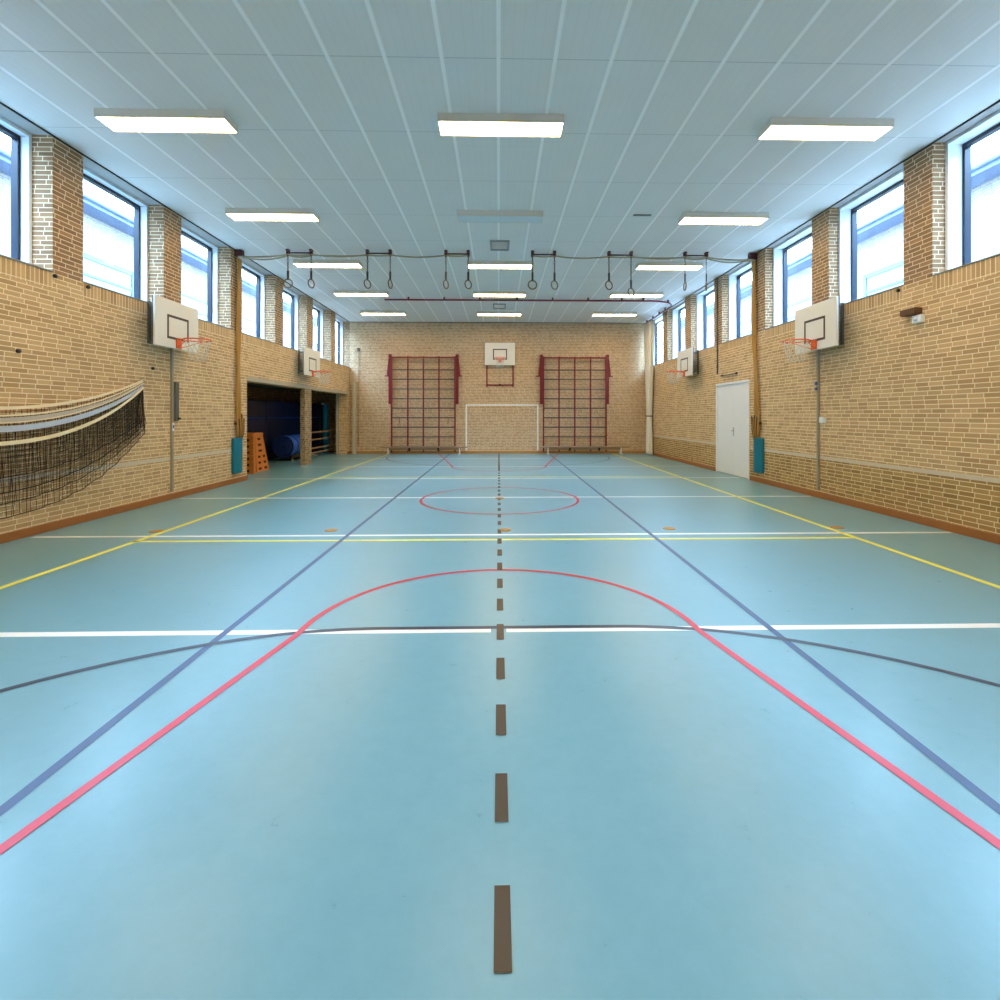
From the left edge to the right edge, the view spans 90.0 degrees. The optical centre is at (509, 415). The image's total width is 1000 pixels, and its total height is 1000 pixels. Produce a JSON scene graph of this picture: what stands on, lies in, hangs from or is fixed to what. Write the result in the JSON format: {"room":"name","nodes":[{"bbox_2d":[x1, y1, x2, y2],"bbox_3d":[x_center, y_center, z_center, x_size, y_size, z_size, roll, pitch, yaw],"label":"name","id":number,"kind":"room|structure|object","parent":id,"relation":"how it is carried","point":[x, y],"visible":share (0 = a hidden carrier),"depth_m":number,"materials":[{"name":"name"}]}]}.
{"room":"sports hall","nodes":[
{"label":"sports hall","id":0,"kind":"room"},
{"bbox_2d":[0,102,349,534],"bbox_3d":[-6.549,-1.150,9.476,0.595,5.420,22.430,0,0,-1],"label":"wall","id":1,"kind":"structure","parent":0,"point":[75,341],"depth_m":7.93,"materials":[{"name":"yellow brick"}]},
{"bbox_2d":[0,116,31,263],"bbox_3d":[-6.564,-2.874,5.910,0.200,1.869,1.756,0,0,-1],"label":"window","id":2,"kind":"structure","parent":1,"relation":"in","point":[21,140],"depth_m":6.74,"materials":[{"name":"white glass"}]},
{"bbox_2d":[0,384,144,518],"bbox_3d":[-6.085,0.352,5.870,0.206,1.747,5.203,0,0,-1],"label":"net","id":3,"kind":"object","parent":1,"relation":"attached to","point":[3,443],"visible":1,"depth_m":6.92,"materials":[{"name":"fabric"}]},
{"bbox_2d":[0,377,144,478],"bbox_3d":[-6.153,0.058,5.869,0.072,1.417,5.337,0,0,-1],"label":"net","id":4,"kind":"object","parent":1,"relation":"attached to","point":[41,406],"visible":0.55,"depth_m":6.87,"materials":[{"name":"fabric"}]},
{"bbox_2d":[0,380,144,504],"bbox_3d":[-6.108,0.237,5.869,0.162,1.657,5.248,0,0,-1],"label":"net","id":5,"kind":"object","parent":1,"relation":"attached to","point":[14,428],"visible":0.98,"depth_m":6.89,"materials":[{"name":"fabric"}]},
{"bbox_2d":[0,380,146,493],"bbox_3d":[-6.132,0.163,5.868,0.113,1.567,5.292,0,0,-1],"label":"net","id":6,"kind":"object","parent":1,"relation":"attached to","point":[37,417],"visible":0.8,"depth_m":6.86,"materials":[{"name":"fabric"}]},
{"bbox_2d":[83,166,147,300],"bbox_3d":[-6.613,-2.874,8.168,0.200,1.869,1.756,0,0,-1],"label":"window","id":7,"kind":"structure","parent":1,"relation":"in","point":[140,207],"depth_m":8.96,"materials":[{"name":"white glass"}]},
{"bbox_2d":[0,476,247,543],"bbox_3d":[-6.162,1.505,5.158,0.022,0.110,13.780,0,0,-1],"label":"baseboard","id":8,"kind":"structure","parent":1,"relation":"attached to","point":[11,536],"depth_m":7.65,"materials":[{"name":"brown wood"}]},
{"bbox_2d":[147,295,211,490],"bbox_3d":[-5.958,-0.312,9.011,0.948,3.425,0.941,0,0,-43],"label":"basketball backboard","id":9,"kind":"object","parent":1,"relation":"attached to","point":[174,324],"visible":1,"depth_m":9.00,"materials":[{"name":"white wood"}]},
{"bbox_2d":[181,225,217,323],"bbox_3d":[-6.662,-2.874,10.425,0.200,1.869,1.756,0,0,-1],"label":"window","id":10,"kind":"structure","parent":1,"relation":"in","point":[212,250],"depth_m":11.22,"materials":[{"name":"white glass"}]},
{"bbox_2d":[231,438,242,472],"bbox_3d":[-6.246,0.920,11.527,0.130,0.800,0.380,0,0,-1],"label":"pad","id":11,"kind":"object","parent":1,"relation":"attached to","point":[236,443],"visible":0.94,"depth_m":11.39,"materials":[{"name":"teal plastic"}]},
{"bbox_2d":[234,249,243,259],"bbox_3d":[-6.226,-3.704,11.528,0.170,0.208,0.120,0,0,-1],"label":"bracket","id":12,"kind":"object","parent":1,"relation":"attached to","point":[239,253],"visible":1,"depth_m":11.47,"materials":[{"name":"red metal"}]},
{"bbox_2d":[234,257,244,437],"bbox_3d":[-6.253,-1.539,11.578,0.119,4.204,0.348,0,0,-1],"label":"bundle","id":13,"kind":"object","parent":12,"relation":"hanging from","point":[240,428],"visible":0.99,"depth_m":11.53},
{"bbox_2d":[242,254,467,259],"bbox_3d":[-3.553,-3.645,11.510,5.204,0.130,0.126,0,0,0],"label":"rope","id":14,"kind":"object","parent":12,"relation":"attached to","point":[282,255],"visible":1,"depth_m":11.51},
{"bbox_2d":[242,261,264,338],"bbox_3d":[-6.711,-2.874,12.683,0.200,1.869,1.756,0,0,-1],"label":"window","id":15,"kind":"structure","parent":1,"relation":"in","point":[260,277],"depth_m":13.48,"materials":[{"name":"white glass"}]},
{"bbox_2d":[283,286,297,349],"bbox_3d":[-6.760,-2.874,14.940,0.200,1.869,1.756,0,0,-1],"label":"window","id":16,"kind":"structure","parent":1,"relation":"in","point":[294,297],"depth_m":15.73,"materials":[{"name":"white glass"}]},
{"bbox_2d":[247,376,347,393],"bbox_3d":[-6.406,-0.890,16.060,0.006,0.100,8.030,0,0,-1],"label":"trim","id":17,"kind":"structure","parent":1,"relation":"attached to","point":[248,377],"depth_m":14.62,"materials":[{"name":"concrete"}]},
{"bbox_2d":[298,346,331,383],"bbox_3d":[-6.094,-1.503,15.481,0.954,1.083,0.948,0,0,45],"label":"basketball backboard","id":18,"kind":"object","parent":1,"relation":"attached to","point":[311,358],"visible":1,"depth_m":15.34,"materials":[{"name":"white metal"}]},
{"bbox_2d":[313,304,322,357],"bbox_3d":[-6.809,-2.874,17.198,0.200,1.869,1.756,0,0,-1],"label":"window","id":19,"kind":"structure","parent":1,"relation":"in","point":[317,309],"depth_m":18.00,"materials":[{"name":"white glass"}]},
{"bbox_2d":[336,394,338,453],"bbox_3d":[-6.873,0.360,19.956,0.080,2.400,0.080,0,0,-1],"label":"trim","id":20,"kind":"structure","parent":1,"relation":"attached to","point":[337,395],"depth_m":19.92,"materials":[{"name":"wood"}]},
{"bbox_2d":[335,317,342,364],"bbox_3d":[-6.858,-2.874,19.466,0.200,1.869,1.778,0,0,-1],"label":"window","id":21,"kind":"structure","parent":1,"relation":"in","point":[339,322],"depth_m":20.27,"materials":[{"name":"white glass"}]},
{"bbox_2d":[247,382,299,389],"bbox_3d":[-8.254,-1.150,16.500,3.010,0.180,9.750,0,0,-1],"label":"ceiling","id":22,"kind":"structure","parent":0,"point":[248,383],"depth_m":18.73,"materials":[{"name":"paint"}]},
{"bbox_2d":[247,386,335,451],"bbox_3d":[-8.254,0.185,16.500,3.010,2.750,9.750,0,0,-1],"label":"wall","id":23,"kind":"structure","parent":0,"point":[255,393],"depth_m":21.16,"materials":[{"name":"brown brick"}]},
{"bbox_2d":[300,388,310,464],"bbox_3d":[-6.476,0.360,15.919,0.140,2.400,0.550,0,0,-1],"label":"pillar","id":24,"kind":"structure","parent":0,"point":[305,394],"depth_m":15.70,"materials":[{"name":"brick"}]},
{"bbox_2d":[350,322,645,450],"bbox_3d":[-0.447,-1.125,20.654,12.122,5.370,0.342,0,0,-1],"label":"wall","id":25,"kind":"structure","parent":0,"point":[490,418],"depth_m":20.49,"materials":[{"name":"brick"}]},
{"bbox_2d":[357,348,359,445],"bbox_3d":[-6.142,-0.740,20.342,0.080,4.000,0.060,0,0,-1],"label":"pole","id":26,"kind":"object","parent":25,"relation":"attached to","point":[358,349],"visible":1,"depth_m":20.33,"materials":[{"name":"metal"}]},
{"bbox_2d":[385,354,461,451],"bbox_3d":[-3.483,-0.500,20.310,3.145,3.960,0.239,0,0,-1],"label":"climbing frame","id":27,"kind":"object","parent":25,"relation":"attached to","point":[456,369],"visible":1,"depth_m":20.21,"materials":[{"name":"red metal"}]},
{"bbox_2d":[350,451,644,453],"bbox_3d":[-0.443,1.510,20.484,12.120,0.100,0.022,0,0,-1],"label":"baseboard","id":28,"kind":"structure","parent":25,"relation":"attached to","point":[357,452],"depth_m":20.46,"materials":[{"name":"brown wood"}]},
{"bbox_2d":[485,343,514,386],"bbox_3d":[-0.379,-2.062,20.131,1.240,1.785,0.732,0,0,-1],"label":"basketball backboard","id":29,"kind":"object","parent":25,"relation":"attached to","point":[497,354],"visible":1,"depth_m":20.34,"materials":[{"name":"white metal"}]},
{"bbox_2d":[536,354,612,451],"bbox_3d":[2.661,-0.500,20.443,3.145,3.960,0.239,0,0,-1],"label":"climbing frame","id":30,"kind":"object","parent":25,"relation":"attached to","point":[541,363],"visible":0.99,"depth_m":20.34,"materials":[{"name":"red metal"}]},
{"bbox_2d":[0,452,999,999],"bbox_3d":[-1.788,1.618,10.749,15.890,0.123,25.430,0,0,-1],"label":"floor","id":31,"kind":"structure","parent":0,"point":[418,747],"depth_m":2.40,"materials":[{"name":"teal plastic"}]},
{"bbox_2d":[247,434,255,473],"bbox_3d":[-7.380,1.025,13.303,1.200,1.070,0.130,0,0,-1],"label":"box","id":32,"kind":"object","parent":31,"relation":"on","point":[251,464],"visible":0.24,"depth_m":13.26,"materials":[{"name":"brown wood"}]},
{"bbox_2d":[247,399,265,449],"bbox_3d":[-8.581,0.520,15.318,0.506,2.080,3.800,0,0,-1],"label":"mat","id":33,"kind":"object","parent":31,"relation":"on","point":[256,409],"visible":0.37,"depth_m":16.56,"materials":[{"name":"blue plastic"}]},
{"bbox_2d":[247,432,268,471],"bbox_3d":[-7.546,1.025,14.060,1.240,1.070,0.740,0,0,-1],"label":"box","id":34,"kind":"object","parent":31,"relation":"on","point":[261,461],"visible":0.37,"depth_m":14.05,"materials":[{"name":"brown wood"}]},
{"bbox_2d":[265,400,299,459],"bbox_3d":[-8.664,0.520,19.192,0.506,2.080,3.850,0,0,-1],"label":"mat","id":35,"kind":"object","parent":31,"relation":"on","point":[282,418],"visible":0.44,"depth_m":18.26,"materials":[{"name":"blue fabric"}]},
{"bbox_2d":[274,454,299,460],"bbox_3d":[-7.682,1.460,17.588,0.600,0.200,1.240,0,0,-1],"label":"trolley","id":36,"kind":"object","parent":31,"relation":"on","point":[276,457],"visible":0.59,"depth_m":16.98,"materials":[{"name":"black metal"}]},
{"bbox_2d":[272,434,299,456],"bbox_3d":[-7.682,1.060,17.578,0.772,0.772,1.320,0,0,-1],"label":"rolled mat","id":37,"kind":"object","parent":36,"relation":"on","point":[286,445],"visible":0.9,"depth_m":16.93,"materials":[{"name":"blue plastic"}]},
{"bbox_2d":[311,404,321,452],"bbox_3d":[-8.136,0.535,20.976,0.520,2.050,0.306,0,0,-1],"label":"mat","id":38,"kind":"object","parent":31,"relation":"on","point":[316,409],"visible":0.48,"depth_m":20.83,"materials":[{"name":"blue plastic"}]},
{"bbox_2d":[311,429,335,457],"bbox_3d":[-7.294,1.060,19.497,0.500,1.000,3.020,0,0,-1],"label":"rack","id":39,"kind":"object","parent":31,"relation":"on","point":[330,430],"visible":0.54,"depth_m":19.85,"materials":[{"name":"brown wood"}]},
{"bbox_2d":[321,403,328,452],"bbox_3d":[-7.697,0.520,20.936,0.255,2.080,0.255,0,0,-1],"label":"rolled mat","id":40,"kind":"object","parent":31,"relation":"on","point":[325,407],"visible":0.88,"depth_m":20.84,"materials":[{"name":"teal plastic"}]},
{"bbox_2d":[352,382,355,453],"bbox_3d":[-6.283,0.105,20.268,0.115,2.910,0.158,0,0,-1],"label":"post","id":41,"kind":"object","parent":31,"relation":"on","point":[353,383],"visible":1,"depth_m":20.19,"materials":[{"name":"beige metal"}]},
{"bbox_2d":[380,446,467,454],"bbox_3d":[-3.413,1.407,19.991,3.480,0.305,0.320,0,0,-1],"label":"bench","id":42,"kind":"object","parent":31,"relation":"on","point":[438,448],"visible":0.98,"depth_m":19.94,"materials":[{"name":"brown wood"}]},
{"bbox_2d":[540,446,628,453],"bbox_3d":[3.015,1.407,20.130,3.580,0.305,0.320,0,0,-1],"label":"bench","id":43,"kind":"object","parent":31,"relation":"on","point":[620,448],"visible":1,"depth_m":20.09,"materials":[{"name":"brown wood"}]},
{"bbox_2d":[0,0,999,322],"bbox_3d":[-0.207,-3.935,9.548,12.120,0.250,22.960,0,0,-1],"label":"ceiling","id":44,"kind":"structure","parent":0,"point":[334,105],"depth_m":6.29,"materials":[{"name":"white wood"}]},
{"bbox_2d":[94,108,237,133],"bbox_3d":[-4.359,-3.757,6.387,1.600,0.105,0.340,0,0,-1],"label":"ceiling light","id":45,"kind":"object","parent":44,"relation":"attached to","point":[116,119],"visible":1,"depth_m":6.29,"materials":[{"name":"white plastic"}]},
{"bbox_2d":[96,117,236,132],"bbox_3d":[-4.359,-3.718,6.387,1.574,0.018,0.314,0,0,-1],"label":"diffuser","id":46,"kind":"object","parent":45,"relation":"attached to","point":[117,124],"depth_m":6.38,"materials":[{"name":"white plastic"}]},
{"bbox_2d":[225,208,319,220],"bbox_3d":[-4.424,-3.757,9.367,1.600,0.105,0.340,0,0,-1],"label":"ceiling light","id":47,"kind":"object","parent":44,"relation":"attached to","point":[237,214],"visible":1,"depth_m":9.24,"materials":[{"name":"white plastic"}]},
{"bbox_2d":[227,214,317,220],"bbox_3d":[-4.424,-3.718,9.367,1.574,0.018,0.314,0,0,-1],"label":"diffuser","id":48,"kind":"object","parent":47,"relation":"attached to","point":[237,217],"depth_m":9.37,"materials":[{"name":"white plastic"}]},
{"bbox_2d":[286,249,312,255],"bbox_3d":[-4.825,-3.740,11.498,0.598,0.141,0.120,0,0,-1],"label":"bar","id":49,"kind":"object","parent":44,"relation":"hanging from","point":[287,250],"visible":1,"depth_m":11.48,"materials":[{"name":"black metal"}]},
{"bbox_2d":[283,256,292,287],"bbox_3d":[-5.090,-3.294,11.492,0.225,0.752,0.036,0,0,-1],"label":"ring","id":50,"kind":"object","parent":49,"relation":"hanging from","point":[287,256],"visible":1,"depth_m":11.48,"materials":[{"name":"brown wood"}]},
{"bbox_2d":[293,259,362,267],"bbox_3d":[-4.489,-3.757,12.386,1.600,0.105,0.340,0,0,-1],"label":"ceiling light","id":51,"kind":"object","parent":44,"relation":"attached to","point":[300,263],"visible":1,"depth_m":12.23,"materials":[{"name":"white plastic"}]},
{"bbox_2d":[295,264,361,267],"bbox_3d":[-4.489,-3.718,12.386,1.574,0.018,0.314,0,0,-1],"label":"diffuser","id":52,"kind":"object","parent":51,"relation":"attached to","point":[298,265],"depth_m":12.42,"materials":[{"name":"white plastic"}]},
{"bbox_2d":[333,290,388,295],"bbox_3d":[-4.554,-3.757,15.375,1.600,0.105,0.340,0,0,-1],"label":"ceiling light","id":53,"kind":"object","parent":44,"relation":"attached to","point":[336,292],"visible":1,"depth_m":15.22,"materials":[{"name":"white plastic"}]},
{"bbox_2d":[334,293,387,295],"bbox_3d":[-4.554,-3.718,15.375,1.574,0.018,0.314,0,0,-1],"label":"diffuser","id":54,"kind":"object","parent":53,"relation":"attached to","point":[337,294],"depth_m":15.35,"materials":[{"name":"white plastic"}]},
{"bbox_2d":[360,310,405,314],"bbox_3d":[-4.618,-3.757,18.344,1.600,0.105,0.340,0,0,-1],"label":"ceiling light","id":55,"kind":"object","parent":44,"relation":"attached to","point":[363,312],"visible":1,"depth_m":18.18,"materials":[{"name":"white plastic"}]},
{"bbox_2d":[361,313,404,314],"bbox_3d":[-4.618,-3.718,18.344,1.574,0.018,0.314,0,0,-1],"label":"diffuser","id":56,"kind":"object","parent":55,"relation":"attached to","point":[361,313],"depth_m":18.22,"materials":[{"name":"white plastic"}]},
{"bbox_2d":[444,250,469,256],"bbox_3d":[-1.211,-3.740,11.576,0.582,0.141,0.120,0,0,-1],"label":"bar","id":57,"kind":"object","parent":44,"relation":"hanging from","point":[445,251],"visible":1,"depth_m":11.56,"materials":[{"name":"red metal"}]},
{"bbox_2d":[477,311,520,315],"bbox_3d":[-0.369,-3.757,18.436,1.600,0.105,0.340,0,0,-1],"label":"ceiling light","id":58,"kind":"object","parent":44,"relation":"attached to","point":[480,313],"visible":1,"depth_m":18.28,"materials":[{"name":"white plastic"}]},
{"bbox_2d":[478,314,520,315],"bbox_3d":[-0.369,-3.718,18.436,1.574,0.018,0.314,0,0,-1],"label":"diffuser","id":59,"kind":"object","parent":58,"relation":"attached to","point":[478,314],"depth_m":18.49,"materials":[{"name":"white plastic"}]},
{"bbox_2d":[467,260,531,268],"bbox_3d":[-0.240,-3.757,12.478,1.600,0.105,0.340,0,0,-1],"label":"ceiling light","id":60,"kind":"object","parent":44,"relation":"attached to","point":[473,264],"visible":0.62,"depth_m":12.32,"materials":[{"name":"white plastic"}]},
{"bbox_2d":[469,265,531,268],"bbox_3d":[-0.240,-3.718,12.478,1.574,0.018,0.314,0,0,-1],"label":"diffuser","id":61,"kind":"object","parent":60,"relation":"attached to","point":[470,266],"depth_m":12.46,"materials":[{"name":"white plastic"}]},
{"bbox_2d":[473,291,525,296],"bbox_3d":[-0.305,-3.757,15.467,1.600,0.105,0.340,0,0,-1],"label":"ceiling light","id":62,"kind":"object","parent":44,"relation":"attached to","point":[475,293],"visible":1,"depth_m":15.31,"materials":[{"name":"white plastic"}]},
{"bbox_2d":[474,294,524,296],"bbox_3d":[-0.305,-3.718,15.467,1.574,0.018,0.314,0,0,-1],"label":"diffuser","id":63,"kind":"object","parent":62,"relation":"attached to","point":[475,295],"depth_m":15.48,"materials":[{"name":"white plastic"}]},
{"bbox_2d":[457,210,542,222],"bbox_3d":[-0.175,-3.757,9.458,1.600,0.105,0.340,0,0,-1],"label":"ceiling light","id":64,"kind":"object","parent":44,"relation":"attached to","point":[464,216],"visible":1,"depth_m":9.33,"materials":[{"name":"white plastic"}]},
{"bbox_2d":[458,216,541,222],"bbox_3d":[-0.175,-3.718,9.458,1.574,0.018,0.314,0,0,-1],"label":"diffuser","id":65,"kind":"object","parent":64,"relation":"attached to","point":[461,219],"depth_m":9.47,"materials":[{"name":"white plastic"}]},
{"bbox_2d":[490,240,509,250],"bbox_3d":[-0.217,-3.792,11.178,0.430,0.035,0.620,0,0,-1],"label":"ceiling vent","id":66,"kind":"object","parent":44,"relation":"in","point":[495,245],"visible":1,"depth_m":11.13,"materials":[{"name":"grey metal"}]},
{"bbox_2d":[437,113,563,136],"bbox_3d":[-0.110,-3.757,6.479,1.600,0.105,0.340,0,0,-1],"label":"ceiling light","id":67,"kind":"object","parent":44,"relation":"attached to","point":[450,124],"visible":1,"depth_m":6.38,"materials":[{"name":"white plastic"}]},
{"bbox_2d":[439,121,562,136],"bbox_3d":[-0.110,-3.718,6.479,1.574,0.018,0.314,0,0,-1],"label":"diffuser","id":68,"kind":"object","parent":67,"relation":"attached to","point":[446,128],"depth_m":6.47,"materials":[{"name":"white plastic"}]},
{"bbox_2d":[592,311,636,315],"bbox_3d":[3.880,-3.757,18.528,1.600,0.105,0.340,0,0,-1],"label":"ceiling light","id":69,"kind":"object","parent":44,"relation":"attached to","point":[594,313],"visible":1,"depth_m":18.37,"materials":[{"name":"white plastic"}]},
{"bbox_2d":[593,314,634,315],"bbox_3d":[3.880,-3.718,18.528,1.574,0.018,0.314,0,0,-1],"label":"diffuser","id":70,"kind":"object","parent":69,"relation":"attached to","point":[593,314],"depth_m":18.49,"materials":[{"name":"white plastic"}]},
{"bbox_2d":[607,251,632,257],"bbox_3d":[2.579,-3.740,11.659,0.586,0.141,0.120,0,0,-1],"label":"bar","id":71,"kind":"object","parent":44,"relation":"hanging from","point":[608,252],"visible":1,"depth_m":11.64,"materials":[{"name":"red metal"}]},
{"bbox_2d":[605,258,612,289],"bbox_3d":[2.320,-3.294,11.653,0.225,0.752,0.036,0,0,-29],"label":"ring","id":72,"kind":"object","parent":71,"relation":"hanging from","point":[608,258],"visible":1,"depth_m":11.65,"materials":[{"name":"brown wood"}]},
{"bbox_2d":[627,258,634,296],"bbox_3d":[2.838,-3.211,11.664,0.225,0.918,0.036,0,0,-33],"label":"ring","id":73,"kind":"object","parent":71,"relation":"hanging from","point":[630,258],"visible":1,"depth_m":11.66,"materials":[{"name":"brown wood"}]},
{"bbox_2d":[609,291,662,297],"bbox_3d":[3.944,-3.757,15.559,1.600,0.105,0.340,0,0,-1],"label":"ceiling light","id":74,"kind":"object","parent":44,"relation":"attached to","point":[613,293],"visible":1,"depth_m":15.40,"materials":[{"name":"white plastic"}]},
{"bbox_2d":[611,295,661,296],"bbox_3d":[3.944,-3.718,15.559,1.574,0.018,0.314,0,0,-1],"label":"diffuser","id":75,"kind":"object","parent":74,"relation":"attached to","point":[611,295],"depth_m":15.48,"materials":[{"name":"white plastic"}]},
{"bbox_2d":[635,261,702,269],"bbox_3d":[4.009,-3.757,12.570,1.600,0.105,0.340,0,0,-1],"label":"ceiling light","id":76,"kind":"object","parent":44,"relation":"attached to","point":[641,265],"visible":1,"depth_m":12.46,"materials":[{"name":"white plastic"}]},
{"bbox_2d":[637,266,701,269],"bbox_3d":[4.009,-3.718,12.570,1.574,0.018,0.314,0,0,-1],"label":"diffuser","id":77,"kind":"object","parent":76,"relation":"attached to","point":[638,267],"depth_m":12.55,"materials":[{"name":"white plastic"}]},
{"bbox_2d":[678,212,768,224],"bbox_3d":[4.074,-3.757,9.550,1.600,0.105,0.340,0,0,-1],"label":"ceiling light","id":78,"kind":"object","parent":44,"relation":"attached to","point":[694,218],"visible":1,"depth_m":9.42,"materials":[{"name":"white plastic"}]},
{"bbox_2d":[679,218,766,224],"bbox_3d":[4.074,-3.718,9.550,1.574,0.018,0.314,0,0,-1],"label":"diffuser","id":79,"kind":"object","parent":78,"relation":"attached to","point":[694,221],"depth_m":9.57,"materials":[{"name":"white plastic"}]},
{"bbox_2d":[757,117,893,140],"bbox_3d":[4.139,-3.757,6.571,1.600,0.105,0.340,0,0,-1],"label":"ceiling light","id":80,"kind":"object","parent":44,"relation":"attached to","point":[775,128],"visible":1,"depth_m":6.49,"materials":[{"name":"white plastic"}]},
{"bbox_2d":[760,126,891,139],"bbox_3d":[4.139,-3.718,6.571,1.574,0.018,0.314,0,0,-1],"label":"diffuser","id":81,"kind":"object","parent":80,"relation":"attached to","point":[769,132],"depth_m":6.56,"materials":[{"name":"white plastic"}]},
{"bbox_2d":[652,100,999,534],"bbox_3d":[6.133,-1.150,9.750,0.595,5.420,22.430,0,0,-1],"label":"wall","id":82,"kind":"structure","parent":0,"point":[912,411],"depth_m":7.79,"materials":[{"name":"yellow brick"}]},
{"bbox_2d":[384,297,684,358],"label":"ceiling beam","id":83,"kind":"structure","parent":82,"relation":"in","point":[676,312],"depth_m":16.38,"materials":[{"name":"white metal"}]},
{"bbox_2d":[643,319,654,454],"bbox_3d":[5.519,-1.060,19.735,0.228,5.200,1.419,0,0,-1],"label":"curtain","id":84,"kind":"object","parent":83,"relation":"hanging from","point":[649,328],"visible":1,"depth_m":19.52,"materials":[{"name":"beige fabric"}]},
{"bbox_2d":[654,315,662,364],"bbox_3d":[5.963,-2.874,19.546,0.290,1.869,2.173,0,0,-1],"label":"window","id":85,"kind":"structure","parent":82,"relation":"in","point":[659,320],"depth_m":20.55,"materials":[{"name":"white plastic"}]},
{"bbox_2d":[666,347,698,383],"bbox_3d":[5.418,-1.496,15.495,0.948,1.068,0.939,0,0,43],"label":"basketball backboard","id":86,"kind":"object","parent":82,"relation":"attached to","point":[685,358],"visible":1,"depth_m":15.35,"materials":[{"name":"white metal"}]},
{"bbox_2d":[697,284,713,349],"bbox_3d":[6.064,-2.874,14.919,0.290,1.869,1.692,0,0,-1],"label":"window","id":87,"kind":"structure","parent":82,"relation":"in","point":[702,296],"depth_m":15.72,"materials":[{"name":"white plastic"}]},
{"bbox_2d":[716,278,718,373],"bbox_3d":[5.740,-2.460,13.807,0.045,2.640,0.060,0,0,-1],"label":"conduit pipe","id":88,"kind":"object","parent":82,"relation":"attached to","point":[717,290],"visible":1,"depth_m":13.79,"materials":[{"name":"black metal"}]},
{"bbox_2d":[716,379,748,479],"bbox_3d":[5.812,0.345,13.004,0.176,2.430,1.850,0,0,-1],"label":"door","id":89,"kind":"structure","parent":82,"relation":"in","point":[732,398],"depth_m":12.94,"materials":[{"name":"white paint"}]},
{"bbox_2d":[729,262,751,340],"bbox_3d":[6.111,-2.874,12.725,0.290,1.869,1.692,0,0,-1],"label":"window","id":90,"kind":"structure","parent":82,"relation":"in","point":[735,277],"depth_m":13.52,"materials":[{"name":"white plastic"}]},
{"bbox_2d":[748,253,756,262],"bbox_3d":[5.722,-3.704,11.767,0.170,0.208,0.120,0,0,-1],"label":"bracket","id":91,"kind":"object","parent":82,"relation":"attached to","point":[752,256],"visible":0.97,"depth_m":11.71,"materials":[{"name":"red metal"}]},
{"bbox_2d":[533,255,749,262],"bbox_3d":[3.093,-3.646,11.651,5.119,0.128,0.110,0,0,-2],"label":"rope","id":92,"kind":"object","parent":91,"relation":"attached to","point":[687,257],"visible":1,"depth_m":11.65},
{"bbox_2d":[751,260,761,437],"bbox_3d":[5.750,-1.539,11.658,0.119,4.204,0.407,0,0,-1],"label":"bundle","id":93,"kind":"object","parent":91,"relation":"hanging from","point":[755,421],"visible":0.98,"depth_m":11.69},
{"bbox_2d":[753,438,763,472],"bbox_3d":[5.746,0.920,11.587,0.130,0.800,0.380,0,0,-1],"label":"pad","id":94,"kind":"object","parent":82,"relation":"attached to","point":[758,443],"visible":0.94,"depth_m":11.47,"materials":[{"name":"teal plastic"}]},
{"bbox_2d":[773,224,811,325],"bbox_3d":[6.159,-2.874,10.532,0.290,1.869,1.692,0,0,-1],"label":"window","id":95,"kind":"structure","parent":82,"relation":"in","point":[780,252],"depth_m":11.33,"materials":[{"name":"white plastic"}]},
{"bbox_2d":[782,296,843,489],"bbox_3d":[5.561,-0.315,9.127,0.941,3.430,0.932,0,0,43],"label":"basketball backboard","id":96,"kind":"object","parent":82,"relation":"attached to","point":[820,325],"visible":1,"depth_m":9.09,"materials":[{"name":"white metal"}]},
{"bbox_2d":[645,450,999,544],"bbox_3d":[5.843,1.505,9.579,0.022,0.110,22.100,0,0,-1],"label":"baseboard","id":97,"kind":"structure","parent":82,"relation":"attached to","point":[989,537],"depth_m":7.91,"materials":[{"name":"brown wood"}]},
{"bbox_2d":[838,168,903,302],"bbox_3d":[6.206,-2.874,8.338,0.290,1.869,1.692,0,0,-1],"label":"window","id":98,"kind":"structure","parent":82,"relation":"in","point":[847,213],"depth_m":9.10,"materials":[{"name":"white plastic"}]},
{"bbox_2d":[900,307,921,316],"bbox_3d":[5.844,-1.500,7.278,0.120,0.090,0.260,0,0,-1],"label":"wall ledge","id":99,"kind":"object","parent":82,"relation":"attached to","point":[913,311],"visible":1,"depth_m":7.22,"materials":[{"name":"brown wood"}]},
{"bbox_2d":[912,314,924,323],"bbox_3d":[5.864,-1.380,7.179,0.085,0.110,0.160,0,0,-1],"label":"sensor","id":100,"kind":"object","parent":82,"relation":"attached to","point":[920,318],"visible":1,"depth_m":7.14,"materials":[{"name":"white paint"}]},
{"bbox_2d":[945,110,999,270],"bbox_3d":[6.253,-2.874,6.145,0.290,1.869,1.692,0,0,-1],"label":"window","id":101,"kind":"structure","parent":82,"relation":"in","point":[957,149],"depth_m":6.94,"materials":[{"name":"white plastic"}]},
{"label":"outside","id":102,"kind":"structure","parent":0,"visible":0},
{"bbox_3d":[-0.216,1.810,9.998,60.000,0.200,80.000,0,0,-1],"label":"ground","id":103,"kind":"structure","parent":102,"visible":0},
{"bbox_2d":[0,145,316,350],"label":"windows","id":104,"kind":"structure","parent":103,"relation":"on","point":[108,231],"depth_m":15.03,"materials":[{"name":"clear glass"}]},
{"bbox_2d":[681,149,999,350],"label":"windows","id":105,"kind":"structure","parent":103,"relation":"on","point":[880,238],"depth_m":14.84,"materials":[{"name":"glass"}]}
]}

